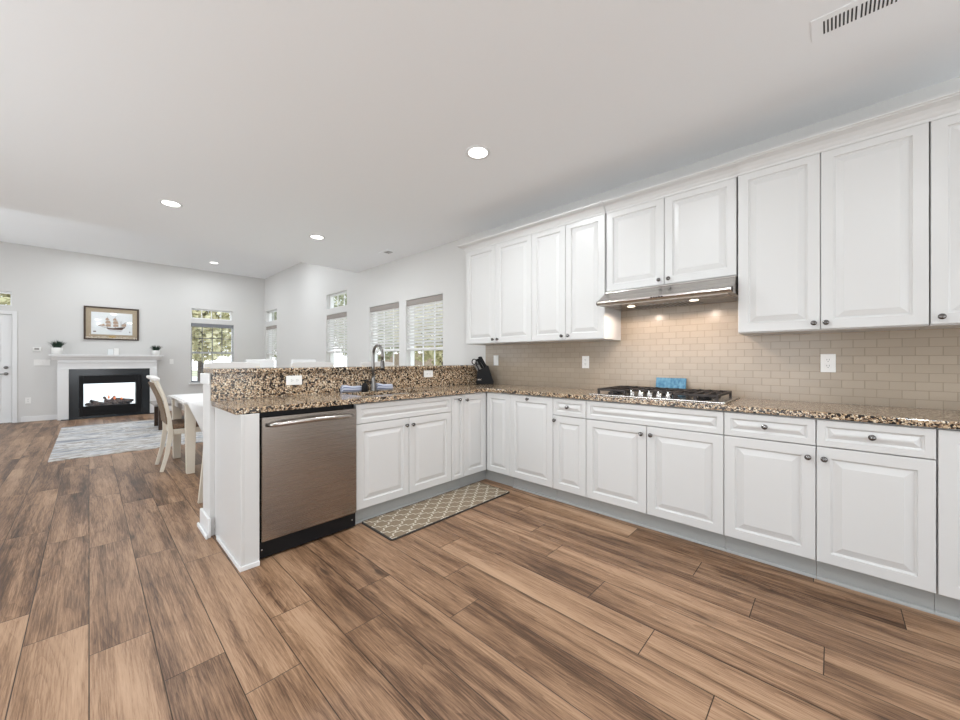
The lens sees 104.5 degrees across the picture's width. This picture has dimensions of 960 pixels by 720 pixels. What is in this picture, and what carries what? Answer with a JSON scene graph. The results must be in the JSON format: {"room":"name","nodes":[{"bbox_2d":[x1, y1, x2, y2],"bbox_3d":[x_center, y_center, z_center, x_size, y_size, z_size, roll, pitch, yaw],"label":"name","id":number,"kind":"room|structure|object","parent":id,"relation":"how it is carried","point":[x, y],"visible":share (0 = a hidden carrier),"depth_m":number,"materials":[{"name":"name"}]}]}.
{"room":"kitchen","nodes":[
{"label":"kitchen","id":0,"kind":"room"},
{"bbox_2d":[0,241,264,422],"bbox_3d":[-8.096,-0.510,7.928,0.160,3.400,6.260,0,0,44],"label":"wall","id":1,"kind":"structure","parent":0,"point":[50,289],"depth_m":8.02,"materials":[{"name":"white paint"}]},
{"bbox_2d":[0,292,11,305],"bbox_3d":[-9.234,-1.150,6.760,0.060,0.270,0.920,0,0,44],"label":"window","id":2,"kind":"structure","parent":1,"relation":"in","point":[10,293],"depth_m":7.04,"materials":[{"name":"white plastic"}]},
{"bbox_2d":[0,310,16,423],"bbox_3d":[-9.191,0.133,6.719,0.199,2.115,1.040,0,0,44],"label":"door","id":3,"kind":"structure","parent":1,"relation":"in","point":[8,323],"depth_m":7.00,"materials":[{"name":"white paint"}]},
{"bbox_2d":[25,397,30,403],"bbox_3d":[-8.710,0.780,7.159,0.009,0.117,0.072,0,0,44],"label":"wall outlet","id":4,"kind":"object","parent":1,"relation":"attached to","point":[28,399],"visible":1,"depth_m":7.15,"materials":[{"name":"white plastic"}]},
{"bbox_2d":[32,347,40,350],"bbox_3d":[-8.629,-0.210,7.233,0.024,0.080,0.110,0,0,44],"label":"thermostat","id":5,"kind":"object","parent":1,"relation":"attached to","point":[33,348],"visible":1,"depth_m":7.22,"materials":[{"name":"white plastic"}]},
{"bbox_2d":[21,415,56,421],"bbox_3d":[-8.612,1.140,7.259,0.014,0.100,0.460,0,0,44],"label":"baseboard","id":6,"kind":"structure","parent":1,"relation":"attached to","point":[44,417],"depth_m":7.25,"materials":[{"name":"white paint"}]},
{"bbox_2d":[34,360,49,365],"bbox_3d":[-8.588,0.059,7.286,0.011,0.099,0.190,0,0,44],"label":"light switch","id":7,"kind":"object","parent":1,"relation":"attached to","point":[36,362],"visible":1,"depth_m":7.28,"materials":[{"name":"white plastic"}]},
{"bbox_2d":[84,305,138,340],"bbox_3d":[-7.907,-0.778,7.989,0.028,0.700,0.844,0,0,44],"label":"framed picture","id":8,"kind":"object","parent":1,"relation":"attached to","point":[100,323],"visible":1,"depth_m":7.97,"materials":[{"name":"brown wood"}]},
{"bbox_2d":[91,312,131,334],"bbox_3d":[-7.908,-0.778,7.990,0.001,0.470,0.630,0,0,44],"label":"print","id":9,"kind":"object","parent":8,"relation":"attached to","point":[102,323],"depth_m":7.98,"materials":[{"name":"white paper"}]},
{"bbox_2d":[189,323,232,384],"bbox_3d":[-6.712,-0.155,9.330,0.175,1.490,0.980,0,0,44],"label":"window","id":10,"kind":"structure","parent":1,"relation":"in","point":[212,338],"depth_m":9.23,"materials":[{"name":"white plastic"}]},
{"bbox_2d":[191,323,232,381],"bbox_3d":[-6.705,-0.182,9.323,0.059,1.424,0.868,0,0,44],"label":"window blind","id":11,"kind":"object","parent":10,"relation":"attached to","point":[197,325],"visible":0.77,"depth_m":9.27,"materials":[{"name":"grey"}]},
{"bbox_2d":[191,308,231,320],"bbox_3d":[-6.764,-1.133,9.359,0.060,0.245,0.850,0,0,44],"label":"window","id":12,"kind":"structure","parent":1,"relation":"in","point":[201,310],"depth_m":9.35,"materials":[{"name":"white plastic"}]},
{"bbox_2d":[0,207,299,278],"bbox_3d":[-6.153,-2.260,6.191,5.370,0.100,6.420,0,0,44],"label":"ceiling","id":13,"kind":"structure","parent":0,"point":[16,226],"depth_m":7.17,"materials":[{"name":"white paint"}]},
{"bbox_2d":[203,373,475,535],"bbox_3d":[-0.961,0.641,3.576,0.220,1.098,2.738,0,0,44],"label":"wall","id":14,"kind":"structure","parent":0,"point":[208,410],"depth_m":2.54,"materials":[{"name":"white paint"}]},
{"bbox_2d":[197,522,207,539],"bbox_3d":[-1.913,1.175,2.559,0.294,0.030,0.014,0,0,44],"label":"trim","id":15,"kind":"structure","parent":14,"relation":"attached to","point":[199,526],"depth_m":2.54,"materials":[{"name":"white paint"}]},
{"bbox_2d":[200,373,209,384],"bbox_3d":[-1.909,0.130,2.579,0.260,0.074,0.014,0,0,44],"label":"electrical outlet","id":16,"kind":"structure","parent":14,"relation":"attached to","point":[204,378],"depth_m":2.56,"materials":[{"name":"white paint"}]},
{"bbox_2d":[200,508,210,537],"bbox_3d":[-1.901,1.125,2.570,0.267,0.130,0.017,0,0,44],"label":"baseboard","id":17,"kind":"structure","parent":14,"relation":"attached to","point":[205,520],"depth_m":2.52,"materials":[{"name":"white paint"}]},
{"bbox_2d":[203,365,479,373],"bbox_3d":[-0.968,0.076,3.591,0.340,0.032,2.724,0,0,44],"label":"bar ledge","id":18,"kind":"object","parent":14,"relation":"on","point":[335,368],"visible":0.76,"depth_m":2.99,"materials":[{"name":"stone"}]},
{"bbox_2d":[211,368,476,400],"bbox_3d":[-0.877,0.183,3.490,0.019,0.182,2.720,0,0,44],"label":"backsplash","id":19,"kind":"structure","parent":14,"relation":"attached to","point":[224,386],"depth_m":3.02,"materials":[{"name":"brown stone"}]},
{"bbox_2d":[286,375,301,384],"bbox_3d":[-1.439,0.157,2.878,0.009,0.072,0.117,0,0,44],"label":"wall outlet","id":20,"kind":"object","parent":19,"relation":"attached to","point":[290,380],"visible":1,"depth_m":2.88,"materials":[{"name":"white plastic"}]},
{"bbox_2d":[424,370,432,376],"bbox_3d":[-0.532,0.142,3.833,0.009,0.072,0.117,0,0,44],"label":"wall outlet","id":21,"kind":"object","parent":19,"relation":"attached to","point":[427,373],"visible":1,"depth_m":3.83,"materials":[{"name":"white plastic"}]},
{"bbox_2d":[0,0,959,272],"bbox_3d":[-1.046,-1.620,1.339,8.960,0.120,6.100,0,0,44],"label":"ceiling","id":22,"kind":"structure","parent":0,"point":[273,125],"depth_m":2.22,"materials":[{"name":"white paint"}]},
{"bbox_2d":[159,199,182,207],"bbox_3d":[-3.080,-1.557,3.704,0.190,0.006,0.190,0,0,44],"label":"recessed light","id":23,"kind":"object","parent":22,"relation":"in","point":[169,203],"visible":1,"depth_m":3.69,"materials":[{"name":"white"}]},
{"bbox_2d":[309,235,324,239],"bbox_3d":[-2.067,-1.557,4.712,0.190,0.006,0.190,0,0,44],"label":"recessed light","id":24,"kind":"object","parent":22,"relation":"in","point":[318,237],"visible":1,"depth_m":4.72,"materials":[{"name":"white"}]},
{"bbox_2d":[378,249,395,254],"bbox_3d":[-1.347,-1.556,5.377,0.260,0.008,0.140,0,0,44],"label":"ceiling vent","id":25,"kind":"object","parent":22,"relation":"in","point":[386,252],"visible":1,"depth_m":5.36,"materials":[{"name":"white metal"}]},
{"bbox_2d":[465,145,490,159],"bbox_3d":[-0.015,-1.557,2.793,0.190,0.006,0.190,0,0,44],"label":"recessed light","id":26,"kind":"object","parent":22,"relation":"in","point":[477,152],"visible":1,"depth_m":2.79,"materials":[{"name":"white paint"}]},
{"bbox_2d":[811,0,909,42],"bbox_3d":[1.696,-1.558,1.658,0.325,0.004,0.160,0,0,44],"label":"ceiling vent","id":27,"kind":"object","parent":22,"relation":"in","point":[855,12],"visible":1,"depth_m":1.68,"materials":[{"name":"white metal"}]},
{"bbox_2d":[0,410,959,719],"bbox_3d":[-3.018,1.240,3.263,16.971,0.100,6.303,0,0,44],"label":"floor","id":28,"kind":"structure","parent":0,"point":[115,604],"depth_m":1.70,"materials":[{"name":"brown wood"}]},
{"bbox_2d":[48,354,163,420],"bbox_3d":[-7.890,0.540,7.931,0.465,1.300,1.710,0,0,44],"label":"fireplace","id":29,"kind":"object","parent":28,"relation":"on","point":[74,371],"visible":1,"depth_m":7.77,"materials":[{"name":"white paint"}]},
{"bbox_2d":[49,340,65,353],"bbox_3d":[-8.317,-0.263,7.317,0.293,0.304,0.289,0,0,-12],"label":"potted grass","id":30,"kind":"object","parent":29,"relation":"on","point":[57,345],"depth_m":7.27,"materials":[{"name":"white plastic"}]},
{"bbox_2d":[51,348,62,353],"bbox_3d":[-8.332,-0.177,7.317,0.160,0.133,0.160,0,0,44],"label":"pot","id":31,"kind":"object","parent":30,"relation":"on","point":[53,350],"depth_m":7.27,"materials":[{"name":"white ceramic"}]},
{"bbox_2d":[48,354,163,355],"bbox_3d":[-7.844,-0.096,7.888,0.259,0.028,1.710,0,0,44],"label":"mantel shelf","id":32,"kind":"object","parent":29,"relation":"attached to","point":[48,354],"depth_m":7.61,"materials":[{"name":"white paint"}]},
{"bbox_2d":[108,348,118,354],"bbox_3d":[-7.804,-0.178,7.902,0.040,0.135,0.165,0,0,44],"label":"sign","id":33,"kind":"object","parent":29,"relation":"on","point":[110,351],"visible":1,"depth_m":7.90,"materials":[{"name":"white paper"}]},
{"bbox_2d":[149,345,162,354],"bbox_3d":[-7.303,-0.229,8.393,0.305,0.237,0.299,0,0,4],"label":"potted grass","id":34,"kind":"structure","parent":29,"relation":"on","point":[155,351],"depth_m":8.34,"materials":[{"name":"white plastic"}]},
{"bbox_2d":[152,350,159,354],"bbox_3d":[-7.316,-0.164,8.386,0.147,0.106,0.147,0,0,44],"label":"pot","id":35,"kind":"object","parent":34,"relation":"on","point":[154,352],"depth_m":8.34,"materials":[{"name":"white ceramic"}]},
{"bbox_2d":[48,420,202,461],"bbox_3d":[-5.324,1.184,6.280,3.150,0.010,2.430,0,0,44],"label":"area rug","id":36,"kind":"object","parent":28,"relation":"on","point":[75,442],"visible":0.47,"depth_m":5.51,"materials":[{"name":"grey fabric"}]},
{"bbox_2d":[150,400,184,429],"bbox_3d":[-5.149,0.956,6.921,0.720,0.445,1.440,0,0,44],"label":"dining chair","id":37,"kind":"object","parent":36,"relation":"on","point":[157,417],"visible":0.3,"depth_m":6.41,"materials":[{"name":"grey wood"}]},
{"bbox_2d":[146,375,200,471],"bbox_3d":[-3.389,0.679,4.236,0.479,1.027,0.618,0,0,44],"label":"dining chair","id":38,"kind":"object","parent":28,"relation":"on","point":[168,424],"visible":0.67,"depth_m":4.00,"materials":[{"name":"beige paint"}]},
{"bbox_2d":[168,395,195,473],"bbox_3d":[-2.807,0.810,4.784,1.100,0.760,1.750,0,0,44],"label":"dining table","id":39,"kind":"object","parent":28,"relation":"on","point":[178,405],"visible":0.38,"depth_m":3.90,"materials":[{"name":"white paint"}]},
{"bbox_2d":[172,393,202,432],"bbox_3d":[-2.782,0.635,4.761,1.109,0.421,1.690,0,0,44],"label":"tablecloth","id":40,"kind":"object","parent":39,"relation":"on","point":[195,401],"visible":0.21,"depth_m":3.86,"materials":[{"name":"white fabric"}]},
{"bbox_2d":[198,362,259,503],"bbox_3d":[-2.023,0.604,3.125,0.473,1.174,0.499,0,0,44],"label":"bar stool","id":41,"kind":"object","parent":28,"relation":"on","point":[215,364],"visible":0.23,"depth_m":3.20,"materials":[{"name":"beige paint"}]},
{"bbox_2d":[215,407,259,571],"bbox_3d":[-1.542,0.750,2.336,0.644,0.880,0.102,0,0,44],"label":"end panel","id":42,"kind":"object","parent":28,"relation":"on","point":[236,436],"visible":0.98,"depth_m":2.15,"materials":[{"name":"white paint"}]},
{"bbox_2d":[245,359,273,366],"bbox_3d":[-3.281,0.590,5.670,0.549,1.201,0.440,0,0,44],"label":"upholstered chair","id":43,"kind":"object","parent":28,"relation":"on","point":[263,362],"visible":0.16,"depth_m":5.84,"materials":[{"name":"white fabric"}]},
{"bbox_2d":[242,404,355,558],"bbox_3d":[-1.269,0.745,2.580,0.642,0.866,0.620,0,0,44],"label":"dishwasher","id":44,"kind":"object","parent":28,"relation":"on","point":[307,456],"visible":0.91,"depth_m":2.37,"materials":[{"name":"silver metal"}]},
{"bbox_2d":[291,359,315,362],"bbox_3d":[-2.820,0.590,6.142,0.549,1.201,0.440,0,0,44],"label":"upholstered chair","id":45,"kind":"object","parent":28,"relation":"on","point":[292,360],"visible":0.19,"depth_m":6.27,"materials":[{"name":"white fabric"}]},
{"bbox_2d":[290,362,332,366],"bbox_3d":[-1.549,0.604,3.624,0.473,1.174,0.499,0,0,44],"label":"bar stool","id":46,"kind":"object","parent":28,"relation":"on","point":[296,364],"visible":0.17,"depth_m":3.77,"materials":[{"name":"beige paint"}]},
{"bbox_2d":[360,361,393,365],"bbox_3d":[-1.040,0.604,4.161,0.473,1.174,0.499,0,0,44],"label":"bar stool","id":47,"kind":"object","parent":28,"relation":"on","point":[377,363],"visible":0.17,"depth_m":4.30,"materials":[{"name":"beige paint"}]},
{"bbox_2d":[354,395,450,524],"bbox_3d":[-0.762,0.750,3.158,0.601,0.880,0.909,0,0,44],"label":"base cabinet","id":48,"kind":"object","parent":28,"relation":"on","point":[403,447],"visible":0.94,"depth_m":2.93,"materials":[{"name":"white paint"}]},
{"bbox_2d":[362,482,509,540],"bbox_3d":[-0.299,1.185,3.022,0.406,0.010,1.240,0,0,44],"label":"kitchen mat","id":49,"kind":"object","parent":28,"relation":"on","point":[404,521],"visible":1,"depth_m":2.91,"materials":[{"name":"beige fabric"}]},
{"bbox_2d":[447,394,463,491],"bbox_3d":[-0.396,0.750,3.543,0.601,0.880,0.150,0,0,44],"label":"base cabinet","id":50,"kind":"object","parent":28,"relation":"on","point":[457,401],"visible":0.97,"depth_m":3.36,"materials":[{"name":"white paint"}]},
{"bbox_2d":[459,392,513,487],"bbox_3d":[0.065,0.750,3.837,0.864,0.880,0.909,0,0,44],"label":"base cabinet","id":51,"kind":"object","parent":28,"relation":"on","point":[486,414],"visible":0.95,"depth_m":3.53,"materials":[{"name":"white paint"}]},
{"bbox_2d":[510,394,556,499],"bbox_3d":[0.634,0.750,3.473,0.460,0.880,0.616,0,0,44],"label":"base cabinet","id":52,"kind":"object","parent":28,"relation":"on","point":[531,423],"visible":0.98,"depth_m":3.27,"materials":[{"name":"white paint"}]},
{"bbox_2d":[552,397,589,509],"bbox_3d":[0.910,0.750,3.210,0.299,0.880,0.616,0,0,44],"label":"base cabinet","id":53,"kind":"object","parent":28,"relation":"on","point":[569,415],"visible":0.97,"depth_m":3.01,"materials":[{"name":"white paint"}]},
{"bbox_2d":[586,400,725,550],"bbox_3d":[1.351,0.750,2.791,0.914,0.880,0.616,0,0,44],"label":"base cabinet","id":54,"kind":"object","parent":28,"relation":"on","point":[654,467],"visible":0.96,"depth_m":2.54,"materials":[{"name":"white paint"}]},
{"bbox_2d":[724,411,815,578],"bbox_3d":[1.835,0.750,2.331,0.417,0.880,0.616,0,0,44],"label":"base cabinet","id":55,"kind":"object","parent":28,"relation":"on","point":[770,460],"visible":0.99,"depth_m":2.12,"materials":[{"name":"white paint"}]},
{"bbox_2d":[816,418,935,614],"bbox_3d":[2.136,0.750,2.045,0.409,0.880,0.616,0,0,44],"label":"base cabinet","id":56,"kind":"object","parent":28,"relation":"on","point":[876,482],"visible":0.99,"depth_m":1.83,"materials":[{"name":"white paint"}]},
{"bbox_2d":[934,428,959,621],"bbox_3d":[2.446,0.750,1.772,0.413,0.880,0.585,0,0,44],"label":"base cabinet","id":57,"kind":"object","parent":28,"relation":"on","point":[947,595],"visible":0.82,"depth_m":1.68,"materials":[{"name":"white paint"}]},
{"bbox_2d":[211,383,959,429],"bbox_3d":[0.519,0.292,2.165,3.830,0.035,2.722,0,0,44],"label":"countertop","id":58,"kind":"structure","parent":57,"relation":"on","point":[909,416],"depth_m":2.35,"materials":[{"name":"stone"}]},
{"bbox_2d":[340,385,361,392],"bbox_3d":[-1.097,0.243,3.202,0.059,0.064,0.212,0,0,44],"label":"dish towel","id":59,"kind":"object","parent":58,"relation":"on","point":[344,388],"visible":0.87,"depth_m":3.17,"materials":[{"name":"fabric"}]},
{"bbox_2d":[362,380,367,391],"bbox_3d":[-0.994,0.223,3.207,0.052,0.104,0.052,0,0,44],"label":"soap dispenser","id":60,"kind":"object","parent":58,"relation":"on","point":[364,385],"visible":1,"depth_m":3.19,"materials":[{"name":"black plastic"}]},
{"bbox_2d":[366,344,384,390],"bbox_3d":[-0.918,0.067,3.228,0.116,0.416,0.227,0,0,-41],"label":"faucet","id":61,"kind":"object","parent":58,"relation":"on","point":[372,382],"visible":0.98,"depth_m":3.29,"materials":[{"name":"silver metal"}]},
{"bbox_2d":[376,383,392,389],"bbox_3d":[-0.885,0.241,3.424,0.059,0.066,0.175,0,0,44],"label":"dish towel","id":62,"kind":"object","parent":58,"relation":"on","point":[379,386],"visible":0.94,"depth_m":3.40,"materials":[{"name":"fabric"}]},
{"bbox_2d":[471,356,493,383],"bbox_3d":[0.029,0.117,4.256,0.252,0.316,0.113,0,0,0],"label":"knife block","id":63,"kind":"object","parent":58,"relation":"on","point":[484,376],"visible":1,"depth_m":4.21,"materials":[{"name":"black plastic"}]},
{"bbox_2d":[589,386,739,403],"bbox_3d":[1.374,0.273,2.815,0.914,0.103,0.525,0,0,44],"label":"gas cooktop","id":64,"kind":"object","parent":58,"relation":"in","point":[676,394],"visible":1,"depth_m":2.69,"materials":[{"name":"silver metal"}]},
{"bbox_2d":[656,377,686,388],"bbox_3d":[1.545,0.201,3.009,0.226,0.111,0.030,0,0,44],"label":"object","id":65,"kind":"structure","parent":64,"relation":"on","point":[660,382],"depth_m":3.00,"materials":[{"name":"blue ceramic"}]},
{"bbox_2d":[265,77,959,409],"bbox_3d":[-0.735,-0.510,5.361,14.370,3.400,0.160,0,0,44],"label":"wall","id":66,"kind":"structure","parent":0,"point":[300,293],"depth_m":5.66,"materials":[{"name":"white paint"}]},
{"bbox_2d":[269,310,276,321],"bbox_3d":[-5.418,-1.165,9.839,0.830,0.290,0.060,0,0,44],"label":"window","id":67,"kind":"structure","parent":66,"relation":"in","point":[270,312],"depth_m":10.07,"materials":[{"name":"white plastic"}]},
{"bbox_2d":[269,330,276,358],"bbox_3d":[-5.458,-0.155,9.797,0.930,1.490,0.175,0,0,44],"label":"window","id":68,"kind":"structure","parent":66,"relation":"in","point":[270,355],"depth_m":10.09,"materials":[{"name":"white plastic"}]},
{"bbox_2d":[266,325,276,353],"bbox_3d":[-5.465,-0.524,9.790,0.818,0.739,0.059,0,0,44],"label":"window blind","id":69,"kind":"object","parent":68,"relation":"attached to","point":[269,329],"visible":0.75,"depth_m":9.80,"materials":[{"name":"beige plastic"}]},
{"bbox_2d":[330,321,346,365],"bbox_3d":[-2.758,-0.155,7.231,0.960,1.490,0.175,0,0,44],"label":"window","id":70,"kind":"structure","parent":66,"relation":"in","point":[331,353],"depth_m":7.52,"materials":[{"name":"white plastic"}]},
{"bbox_2d":[327,312,346,351],"bbox_3d":[-2.764,-0.524,7.224,0.848,0.739,0.059,0,0,44],"label":"window blind","id":71,"kind":"object","parent":70,"relation":"attached to","point":[338,317],"visible":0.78,"depth_m":7.22,"materials":[{"name":"beige plastic"}]},
{"bbox_2d":[330,291,346,308],"bbox_3d":[-2.718,-1.165,7.273,0.860,0.290,0.060,0,0,44],"label":"window","id":72,"kind":"structure","parent":66,"relation":"in","point":[345,292],"depth_m":7.37,"materials":[{"name":"white plastic"}]},
{"bbox_2d":[373,311,394,364],"bbox_3d":[-1.540,-0.155,6.074,0.980,1.490,0.175,0,0,44],"label":"window","id":73,"kind":"structure","parent":66,"relation":"in","point":[393,311],"depth_m":6.20,"materials":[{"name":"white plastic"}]},
{"bbox_2d":[370,302,398,351],"bbox_3d":[-1.547,-0.519,6.067,0.868,0.749,0.059,0,0,44],"label":"window blind","id":74,"kind":"object","parent":73,"relation":"attached to","point":[394,307],"visible":0.78,"depth_m":6.05,"materials":[{"name":"beige plastic"}]},
{"bbox_2d":[410,304,442,365],"bbox_3d":[-0.782,-0.155,5.354,0.950,1.490,0.175,0,0,44],"label":"window","id":75,"kind":"structure","parent":66,"relation":"in","point":[422,350],"depth_m":5.51,"materials":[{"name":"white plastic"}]},
{"bbox_2d":[406,294,442,349],"bbox_3d":[-0.789,-0.524,5.347,0.838,0.739,0.059,0,0,44],"label":"window blind","id":76,"kind":"object","parent":75,"relation":"attached to","point":[437,299],"visible":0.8,"depth_m":5.33,"materials":[{"name":"beige plastic"}]},
{"bbox_2d":[467,235,541,344],"bbox_3d":[0.274,-0.712,4.026,0.906,1.071,0.358,0,0,44],"label":"upper cabinet","id":77,"kind":"object","parent":66,"relation":"attached to","point":[499,276],"visible":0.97,"depth_m":3.89,"materials":[{"name":"white paint"}]},
{"bbox_2d":[532,211,620,342],"bbox_3d":[0.873,-0.712,3.458,0.741,1.071,0.358,0,0,44],"label":"upper cabinet","id":78,"kind":"object","parent":66,"relation":"attached to","point":[569,261],"visible":0.95,"depth_m":3.31,"materials":[{"name":"white paint"}]},
{"bbox_2d":[607,177,737,291],"bbox_3d":[1.479,-0.904,2.890,0.906,0.685,0.346,0,0,44],"label":"upper cabinet","id":79,"kind":"object","parent":66,"relation":"attached to","point":[692,235],"visible":0.91,"depth_m":2.73,"materials":[{"name":"white paint"}]},
{"bbox_2d":[596,276,737,310],"bbox_3d":[1.427,-0.491,2.836,0.912,0.138,0.495,0,0,44],"label":"range hood","id":80,"kind":"object","parent":79,"relation":"attached to","point":[723,289],"visible":0.96,"depth_m":2.70,"materials":[{"name":"silver metal"}]},
{"bbox_2d":[486,301,959,409],"bbox_3d":[1.605,-0.087,3.019,4.232,0.725,0.012,0,0,44],"label":"wall tile","id":81,"kind":"structure","parent":66,"relation":"attached to","point":[702,344],"depth_m":2.72,"materials":[{"name":"beige tile"}]},
{"bbox_2d":[494,355,497,364],"bbox_3d":[0.186,0.005,4.351,0.072,0.117,0.011,0,0,44],"label":"light switch","id":82,"kind":"object","parent":81,"relation":"attached to","point":[495,356],"visible":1,"depth_m":4.35,"materials":[{"name":"white plastic"}]},
{"bbox_2d":[582,356,588,367],"bbox_3d":[1.013,0.020,3.566,0.072,0.117,0.009,0,0,44],"label":"wall outlet","id":83,"kind":"object","parent":81,"relation":"attached to","point":[585,359],"visible":1,"depth_m":3.56,"materials":[{"name":"white plastic"}]},
{"bbox_2d":[821,354,835,371],"bbox_3d":[2.245,0.020,2.396,0.072,0.117,0.009,0,0,44],"label":"wall outlet","id":84,"kind":"object","parent":81,"relation":"attached to","point":[828,361],"visible":1,"depth_m":2.39,"materials":[{"name":"white plastic"}]},
{"bbox_2d":[738,122,928,335],"bbox_3d":[2.105,-0.712,2.287,0.814,1.071,0.358,0,0,44],"label":"upper cabinet","id":85,"kind":"object","parent":66,"relation":"attached to","point":[834,240],"visible":0.94,"depth_m":2.14,"materials":[{"name":"white paint"}]},
{"bbox_2d":[457,90,959,252],"bbox_3d":[1.292,-1.258,3.034,3.906,0.082,0.416,0,0,44],"label":"crown molding","id":86,"kind":"structure","parent":85,"relation":"attached to","point":[946,105],"depth_m":2.35,"materials":[{"name":"white paint"}]},
{"bbox_2d":[921,113,959,328],"bbox_3d":[2.561,-0.712,1.853,0.438,1.071,0.358,0,0,44],"label":"upper cabinet","id":87,"kind":"object","parent":66,"relation":"attached to","point":[944,133],"visible":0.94,"depth_m":1.87,"materials":[{"name":"white paint"}]},
{"label":"outside","id":88,"kind":"structure","parent":0,"visible":0},
{"bbox_3d":[-15.559,1.375,35.475,48.570,0.130,90.000,0,0,44],"label":"ground","id":89,"kind":"structure","parent":88,"visible":0},
{"bbox_2d":[0,293,9,304],"bbox_3d":[-14.842,-1.443,10.520,3.945,5.514,3.995,0,0,-4],"label":"tree","id":90,"kind":"object","parent":89,"relation":"on","point":[5,299],"visible":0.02,"depth_m":10.45,"materials":[{"name":"green plant"}]},
{"bbox_2d":[84,377,196,404],"bbox_3d":[-15.124,1.269,17.060,22.570,0.078,9.100,0,0,44],"label":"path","id":91,"kind":"structure","parent":89,"relation":"on","point":[96,392],"depth_m":14.51,"materials":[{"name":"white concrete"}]},
{"bbox_2d":[192,310,230,380],"bbox_3d":[-11.588,-1.398,15.402,4.001,5.424,4.013,0,0,-13],"label":"tree","id":92,"kind":"object","parent":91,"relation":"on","point":[197,343],"visible":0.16,"depth_m":14.99,"materials":[{"name":"green plant"}]},
{"bbox_2d":[274,312,276,366],"bbox_3d":[-11.798,-1.738,21.712,4.328,6.103,4.345,0,0,-16],"label":"tree","id":93,"kind":"object","parent":89,"relation":"on","point":[275,313],"visible":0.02,"depth_m":21.03,"materials":[{"name":"green plant"}]},
{"bbox_2d":[334,294,398,360],"bbox_3d":[-5.428,-1.429,18.216,4.479,5.486,4.570,0,0,-21],"label":"tree","id":94,"kind":"object","parent":89,"relation":"on","point":[340,297],"visible":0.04,"depth_m":17.53,"materials":[{"name":"green plant"}]},
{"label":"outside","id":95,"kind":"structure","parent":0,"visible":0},
{"bbox_3d":[24.970,1.375,20.051,31.420,0.130,56.530,0,0,44],"label":"ground","id":96,"kind":"structure","parent":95,"visible":0},
{"bbox_2d":[378,353,436,365],"bbox_3d":[0.727,0.460,15.283,24.000,1.700,0.160,0,0,44],"label":"fence","id":97,"kind":"object","parent":96,"relation":"on","point":[396,358],"visible":0.02,"depth_m":20.05,"materials":[{"name":"beige wood"}]},
{"bbox_2d":[387,303,442,364],"bbox_3d":[-1.313,-1.121,13.665,4.184,4.872,4.202,0,0,4],"label":"tree","id":98,"kind":"object","parent":96,"relation":"on","point":[428,355],"visible":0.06,"depth_m":12.80,"materials":[{"name":"green plant"}]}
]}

